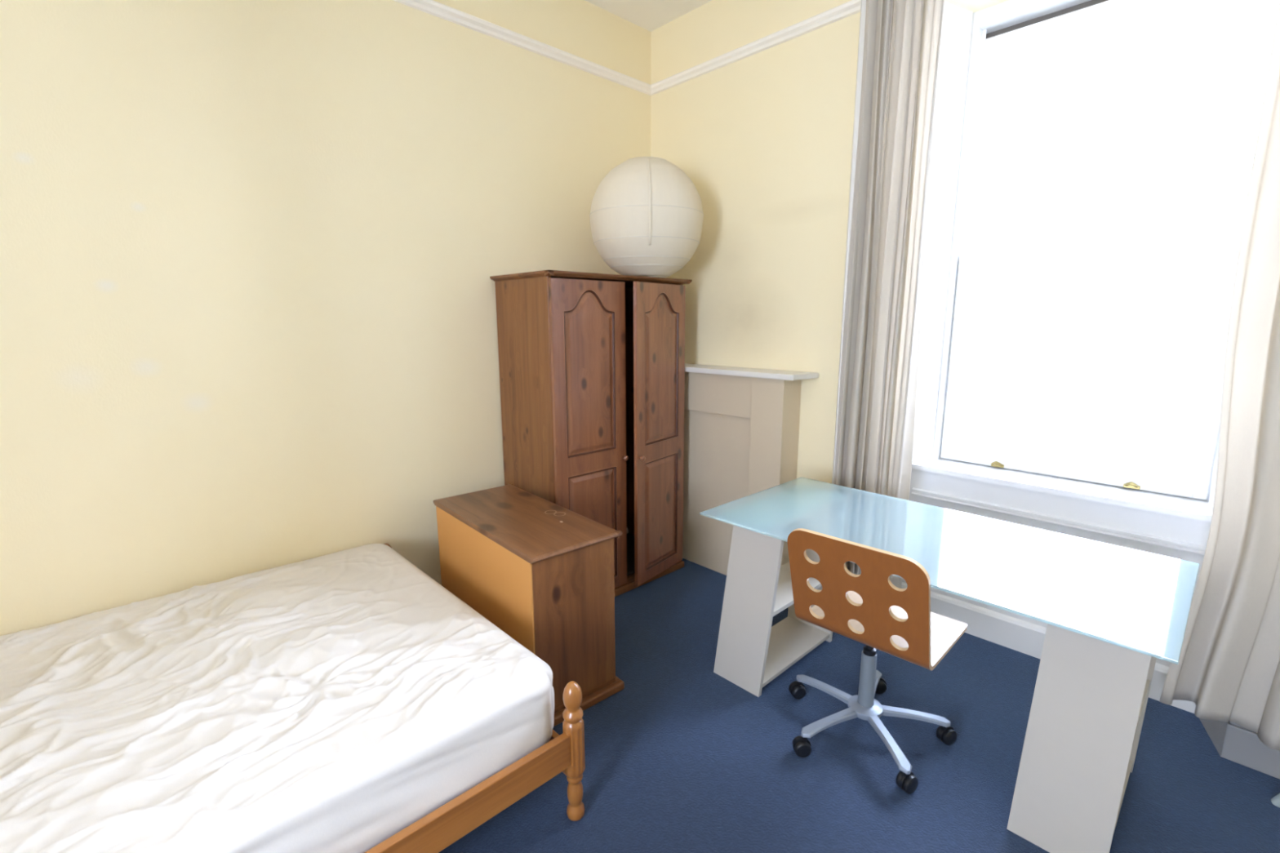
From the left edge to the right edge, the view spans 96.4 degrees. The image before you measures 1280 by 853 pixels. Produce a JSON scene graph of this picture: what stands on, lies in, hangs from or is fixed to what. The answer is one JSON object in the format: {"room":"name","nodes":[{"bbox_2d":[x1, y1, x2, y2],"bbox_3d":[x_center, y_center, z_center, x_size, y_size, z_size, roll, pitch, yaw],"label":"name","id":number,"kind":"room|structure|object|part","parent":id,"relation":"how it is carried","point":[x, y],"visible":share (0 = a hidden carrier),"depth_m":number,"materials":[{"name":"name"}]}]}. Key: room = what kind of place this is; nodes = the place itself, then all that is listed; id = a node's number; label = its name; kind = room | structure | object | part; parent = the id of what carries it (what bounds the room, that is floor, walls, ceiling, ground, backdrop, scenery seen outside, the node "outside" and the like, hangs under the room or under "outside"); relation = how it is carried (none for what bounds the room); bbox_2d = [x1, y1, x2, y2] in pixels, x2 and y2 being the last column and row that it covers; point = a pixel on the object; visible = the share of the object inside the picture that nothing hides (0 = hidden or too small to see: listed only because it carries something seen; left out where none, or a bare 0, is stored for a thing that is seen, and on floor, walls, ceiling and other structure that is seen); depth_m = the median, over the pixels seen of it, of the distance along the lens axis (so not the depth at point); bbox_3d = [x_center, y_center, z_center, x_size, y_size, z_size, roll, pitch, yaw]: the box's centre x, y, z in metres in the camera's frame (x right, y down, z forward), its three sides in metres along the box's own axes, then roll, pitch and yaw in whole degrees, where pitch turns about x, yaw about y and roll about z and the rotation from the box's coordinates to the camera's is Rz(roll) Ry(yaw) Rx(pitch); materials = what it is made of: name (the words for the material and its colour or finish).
{"room":"bedroom","nodes":[
{"label":"bedroom","id":0,"kind":"room"},
{"bbox_2d":[0,0,650,635],"bbox_3d":[-1.667,-0.501,2.150,5.500,3.050,0.300,-10,14,-43],"label":"wall","id":1,"kind":"structure","parent":0,"point":[250,251],"depth_m":2.16,"materials":[{"name":"beige paint"}]},
{"bbox_2d":[393,0,650,95],"bbox_3d":[-1.628,-1.658,1.742,4.700,0.050,0.034,-10,14,-43],"label":"trim","id":2,"kind":"structure","parent":1,"relation":"attached to","point":[435,8],"depth_m":2.73,"materials":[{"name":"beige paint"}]},
{"bbox_2d":[585,0,711,31],"bbox_3d":[-0.001,-1.750,0.166,5.550,0.120,5.100,-10,14,-43],"label":"ceiling","id":3,"kind":"structure","parent":0,"point":[649,15],"depth_m":3.05,"materials":[{"name":"paint"}]},
{"bbox_2d":[650,0,1008,525],"bbox_3d":[1.798,-0.508,2.130,0.500,3.050,4.500,-10,14,-43],"label":"wall","id":4,"kind":"structure","parent":0,"point":[763,139],"depth_m":2.88,"materials":[{"name":"beige paint"}]},
{"bbox_2d":[650,0,861,95],"bbox_3d":[0.495,-1.874,2.873,0.034,0.050,1.290,-10,14,-43],"label":"trim","id":5,"kind":"structure","parent":4,"relation":"attached to","point":[851,7],"depth_m":2.76,"materials":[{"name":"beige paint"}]},
{"bbox_2d":[831,0,1258,713],"bbox_3d":[1.691,-0.434,2.256,0.585,2.860,1.617,-10,14,-43],"label":"window","id":6,"kind":"structure","parent":4,"relation":"in","point":[994,577],"depth_m":2.48,"materials":[{"name":"paint"}]},
{"bbox_3d":[1.007,-0.558,2.566,0.044,2.725,0.200,-10,14,-43],"label":"architrave","id":7,"kind":"part","parent":6,"relation":"part of","materials":[{"name":"white paint"}]},
{"bbox_3d":[1.663,0.896,2.470,0.025,0.166,1.090,-10,14,-43],"label":"skirting","id":8,"kind":"part","parent":6,"relation":"part of","materials":[{"name":"white paint"}]},
{"bbox_3d":[1.771,0.604,2.521,0.275,0.721,1.088,-10,14,-43],"label":"apron panel","id":9,"kind":"part","parent":6,"relation":"part of","materials":[{"name":"paint"}]},
{"bbox_3d":[1.724,0.246,2.411,0.200,0.023,1.102,-10,14,-43],"label":"sill","id":10,"kind":"part","parent":6,"relation":"part of","materials":[{"name":"paint"}]},
{"bbox_3d":[1.811,-0.256,2.404,0.040,0.955,0.940,-10,14,-43],"label":"sash","id":11,"kind":"part","parent":6,"relation":"part of","materials":[{"name":"paint"}]},
{"bbox_3d":[1.842,-1.165,2.267,0.040,0.956,0.940,-10,14,-43],"label":"sash","id":12,"kind":"part","parent":6,"relation":"part of","materials":[{"name":"paint"}]},
{"bbox_2d":[1199,718,1279,779],"bbox_3d":[2.590,1.120,1.340,0.238,0.134,1.858,-10,14,-43],"label":"baseboard","id":13,"kind":"structure","parent":4,"relation":"attached to","point":[1233,742],"depth_m":1.84,"materials":[{"name":"paint"}]},
{"bbox_3d":[1.568,-1.841,1.657,0.134,0.044,1.990,-10,14,-43],"label":"rail","id":14,"kind":"object","parent":4,"relation":"attached to","visible":0},
{"bbox_2d":[833,0,945,588],"bbox_3d":[1.016,-0.558,2.416,0.119,2.750,0.331,-10,14,-43],"label":"curtain","id":15,"kind":"object","parent":14,"relation":"hanging from","point":[882,328],"visible":0.81,"depth_m":2.38,"materials":[{"name":"beige fabric"}]},
{"bbox_2d":[1159,0,1279,751],"bbox_3d":[1.961,-0.379,1.446,0.118,2.754,0.686,-10,14,-43],"label":"curtain","id":16,"kind":"object","parent":14,"relation":"hanging from","point":[1228,665],"visible":1,"depth_m":1.71,"materials":[{"name":"beige fabric"}]},
{"bbox_2d":[439,558,1279,852],"bbox_3d":[0.009,1.367,0.744,5.550,0.120,5.100,-10,14,-43],"label":"floor","id":17,"kind":"structure","parent":0,"point":[682,758],"depth_m":1.84,"materials":[{"name":"blue carpet"}]},
{"bbox_2d":[364,543,585,852],"bbox_3d":[-1.389,0.688,1.403,2.049,0.982,1.456,-10,14,-43],"label":"frame","id":18,"kind":"object","parent":17,"relation":"on","point":[437,830],"visible":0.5,"depth_m":1.47,"materials":[{"name":"brown wood"}]},
{"bbox_2d":[0,543,554,852],"bbox_3d":[-1.388,0.807,1.456,1.951,0.260,1.383,-10,14,-43],"label":"mattress","id":19,"kind":"object","parent":18,"relation":"on","point":[335,702],"visible":0.98,"depth_m":1.44,"materials":[{"name":"white fabric"}]},
{"bbox_3d":[-0.906,1.029,0.947,1.944,0.097,0.024,-10,14,-43],"label":"rail","id":20,"kind":"part","parent":18,"relation":"part of","materials":[{"name":"brown wood"}]},
{"bbox_3d":[-0.668,0.881,2.135,0.020,0.093,1.346,-10,14,-43],"label":"foot rail","id":21,"kind":"part","parent":18,"relation":"part of","materials":[{"name":"brown wood"}]},
{"bbox_3d":[-0.188,0.923,1.629,0.061,0.432,0.061,-10,14,-43],"label":"post","id":22,"kind":"part","parent":18,"relation":"part of","materials":[{"name":"brown wood"}]},
{"bbox_2d":[433,484,624,726],"bbox_3d":[-0.482,0.674,2.375,0.386,0.651,0.854,-9,14,-40],"label":"dresser","id":23,"kind":"object","parent":17,"relation":"on","point":[539,570],"visible":0.9,"depth_m":2.11,"materials":[{"name":"brown wood"}]},
{"bbox_3d":[-0.624,0.683,2.251,0.005,0.578,0.801,-9,14,-40],"label":"panel","id":24,"kind":"part","parent":23,"relation":"part of","materials":[{"name":"orange wood"}]},
{"bbox_3d":[-0.233,0.716,2.075,0.348,0.576,0.018,-9,14,-40],"label":"panel","id":25,"kind":"part","parent":23,"relation":"part of","materials":[{"name":"brown wood"}]},
{"bbox_2d":[489,270,692,596],"bbox_3d":[-0.200,0.051,3.038,0.918,1.632,0.566,-10,14,-43],"label":"wardrobe","id":26,"kind":"object","parent":17,"relation":"on","point":[592,365],"visible":0.92,"depth_m":2.80,"materials":[{"name":"brown wood"}]},
{"bbox_3d":[-0.547,0.079,2.789,0.018,1.550,0.450,-10,14,-43],"label":"panel","id":27,"kind":"part","parent":26,"relation":"part of","materials":[{"name":"brown wood"}]},
{"bbox_3d":[-0.233,0.094,2.764,0.430,1.556,0.021,-10,14,-43],"label":"door","id":28,"kind":"part","parent":26,"relation":"part of","materials":[{"name":"red wood"}]},
{"bbox_3d":[-0.226,-0.745,2.917,0.918,0.022,0.496,-10,14,-43],"label":"cornice","id":29,"kind":"part","parent":26,"relation":"part of","materials":[{"name":"brown wood"}]},
{"bbox_3d":[-0.075,0.160,2.896,0.029,0.029,0.030,-10,14,-43],"label":"knob","id":30,"kind":"part","parent":26,"relation":"part of","materials":[{"name":"red wood"}]},
{"bbox_3d":[-0.390,-0.004,3.237,0.835,1.550,0.006,-10,14,-43],"label":"panel","id":31,"kind":"part","parent":26,"relation":"part of","materials":[{"name":"brown wood"}]},
{"bbox_3d":[-0.233,0.768,3.214,0.835,0.018,0.442,-10,14,-43],"label":"panel","id":32,"kind":"part","parent":26,"relation":"part of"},
{"bbox_3d":[0.011,0.161,2.886,0.030,0.029,0.029,8,13,37],"label":"knob","id":33,"kind":"part","parent":26,"relation":"part of","materials":[{"name":"red wood"}]},
{"bbox_2d":[589,156,703,277],"bbox_3d":[0.033,-1.034,2.884,0.573,0.556,0.573,2,11,10],"label":"paper lantern","id":34,"kind":"object","parent":26,"relation":"on","point":[646,215],"visible":0.97,"depth_m":2.67,"materials":[{"name":"paper"}]},
{"bbox_3d":[0.072,-0.030,3.368,0.018,1.550,0.450,-10,14,-43],"label":"panel","id":35,"kind":"part","parent":26,"relation":"part of","materials":[{"name":"brown wood"}]},
{"bbox_3d":[0.109,0.043,3.035,0.021,1.556,0.430,8,13,37],"label":"door","id":36,"kind":"part","parent":26,"relation":"part of","materials":[{"name":"red wood"}]},
{"bbox_2d":[682,363,818,575],"bbox_3d":[0.411,0.249,3.240,0.199,1.166,1.144,-10,14,-43],"label":"fireplace surround","id":37,"kind":"object","parent":17,"relation":"on","point":[741,424],"visible":0.42,"depth_m":3.08,"materials":[{"name":"white paint"}]},
{"bbox_3d":[0.409,0.360,3.318,0.125,0.919,0.660,-10,14,-43],"label":"closing panel","id":38,"kind":"part","parent":37,"relation":"part of","materials":[{"name":"paint"}]},
{"bbox_2d":[684,363,818,380],"bbox_3d":[0.410,-0.312,3.136,0.199,0.026,1.144,-10,14,-43],"label":"mantel shelf","id":39,"kind":"object","parent":37,"relation":"attached to","point":[744,373],"depth_m":2.92,"materials":[{"name":"white paint"}]},
{"bbox_2d":[786,528,967,794],"bbox_3d":[0.751,0.671,1.925,0.646,0.813,0.573,-10,14,-43],"label":"swivel chair","id":40,"kind":"object","parent":17,"relation":"on","point":[866,608],"visible":1,"depth_m":1.70,"materials":[{"name":"brown wood"}]},
{"bbox_3d":[0.679,0.963,2.104,0.041,0.034,0.232,-9,14,-41],"label":"leg","id":41,"kind":"part","parent":40,"relation":"part of","materials":[{"name":"silver metal"}]},
{"bbox_3d":[0.640,0.996,1.928,0.232,0.034,0.041,-5,11,-23],"label":"leg","id":42,"kind":"part","parent":40,"relation":"part of","materials":[{"name":"silver metal"}]},
{"bbox_3d":[0.861,0.959,2.122,0.041,0.034,0.232,6,12,30],"label":"leg","id":43,"kind":"part","parent":40,"relation":"part of","materials":[{"name":"silver metal"}]},
{"bbox_3d":[0.798,1.012,1.837,0.041,0.034,0.232,-1,11,-6],"label":"leg","id":44,"kind":"part","parent":40,"relation":"part of","materials":[{"name":"silver metal"}]},
{"bbox_3d":[0.935,0.990,1.957,0.232,0.034,0.041,2,11,12],"label":"leg","id":45,"kind":"part","parent":40,"relation":"part of","materials":[{"name":"silver metal"}]},
{"bbox_2d":[699,476,1199,852],"bbox_3d":[0.892,0.702,1.935,0.753,0.748,1.322,-10,14,-43],"label":"glass desk","id":46,"kind":"object","parent":17,"relation":"on","point":[1105,620],"visible":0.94,"depth_m":1.50,"materials":[{"name":"white paint"}]},
{"bbox_3d":[0.403,0.675,2.157,0.061,0.724,0.323,-10,14,-43],"label":"panel","id":47,"kind":"part","parent":46,"relation":"part of","materials":[{"name":"white plastic"}]},
{"bbox_2d":[762,616,830,687],"bbox_3d":[0.583,0.949,2.445,0.524,0.018,0.216,-10,14,-43],"label":"shelf","id":48,"kind":"object","parent":46,"relation":"attached to","point":[792,638],"depth_m":2.47,"materials":[{"name":"white laminate"}]},
{"bbox_2d":[773,561,822,616],"bbox_3d":[0.582,0.645,2.320,0.470,0.018,0.209,-10,14,-43],"label":"shelf","id":49,"kind":"object","parent":46,"relation":"attached to","point":[784,597],"depth_m":2.28,"materials":[{"name":"white laminate"}]},
{"bbox_3d":[0.755,0.613,2.486,0.183,0.724,0.323,-10,14,-43],"label":"panel","id":50,"kind":"part","parent":46,"relation":"part of","materials":[{"name":"white plastic"}]},
{"bbox_3d":[1.100,0.803,1.454,0.087,0.724,0.235,-10,14,-43],"label":"panel","id":51,"kind":"part","parent":46,"relation":"part of","materials":[{"name":"white plastic"}]},
{"bbox_2d":[1112,760,1133,836],"bbox_3d":[1.305,1.083,1.714,0.500,0.018,0.209,-10,14,-43],"label":"shelf","id":52,"kind":"object","parent":46,"relation":"attached to","point":[1131,762],"depth_m":1.73,"materials":[{"name":"white laminate"}]},
{"bbox_2d":[1134,679,1150,735],"bbox_3d":[1.276,0.774,1.611,0.457,0.018,0.199,-10,14,-43],"label":"shelf","id":53,"kind":"object","parent":46,"relation":"attached to","point":[1148,682],"depth_m":1.62,"materials":[{"name":"white laminate"}]},
{"bbox_3d":[1.443,0.743,1.774,0.183,0.724,0.235,-10,14,-43],"label":"panel","id":54,"kind":"part","parent":46,"relation":"part of","materials":[{"name":"white plastic"}]},
{"bbox_2d":[1271,793,1279,808],"bbox_3d":[1.944,0.965,1.278,0.492,0.476,0.657,-10,14,-43],"label":"stool","id":55,"kind":"object","parent":17,"relation":"on","point":[1275,801],"visible":1,"depth_m":1.69,"materials":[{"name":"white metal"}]}
]}

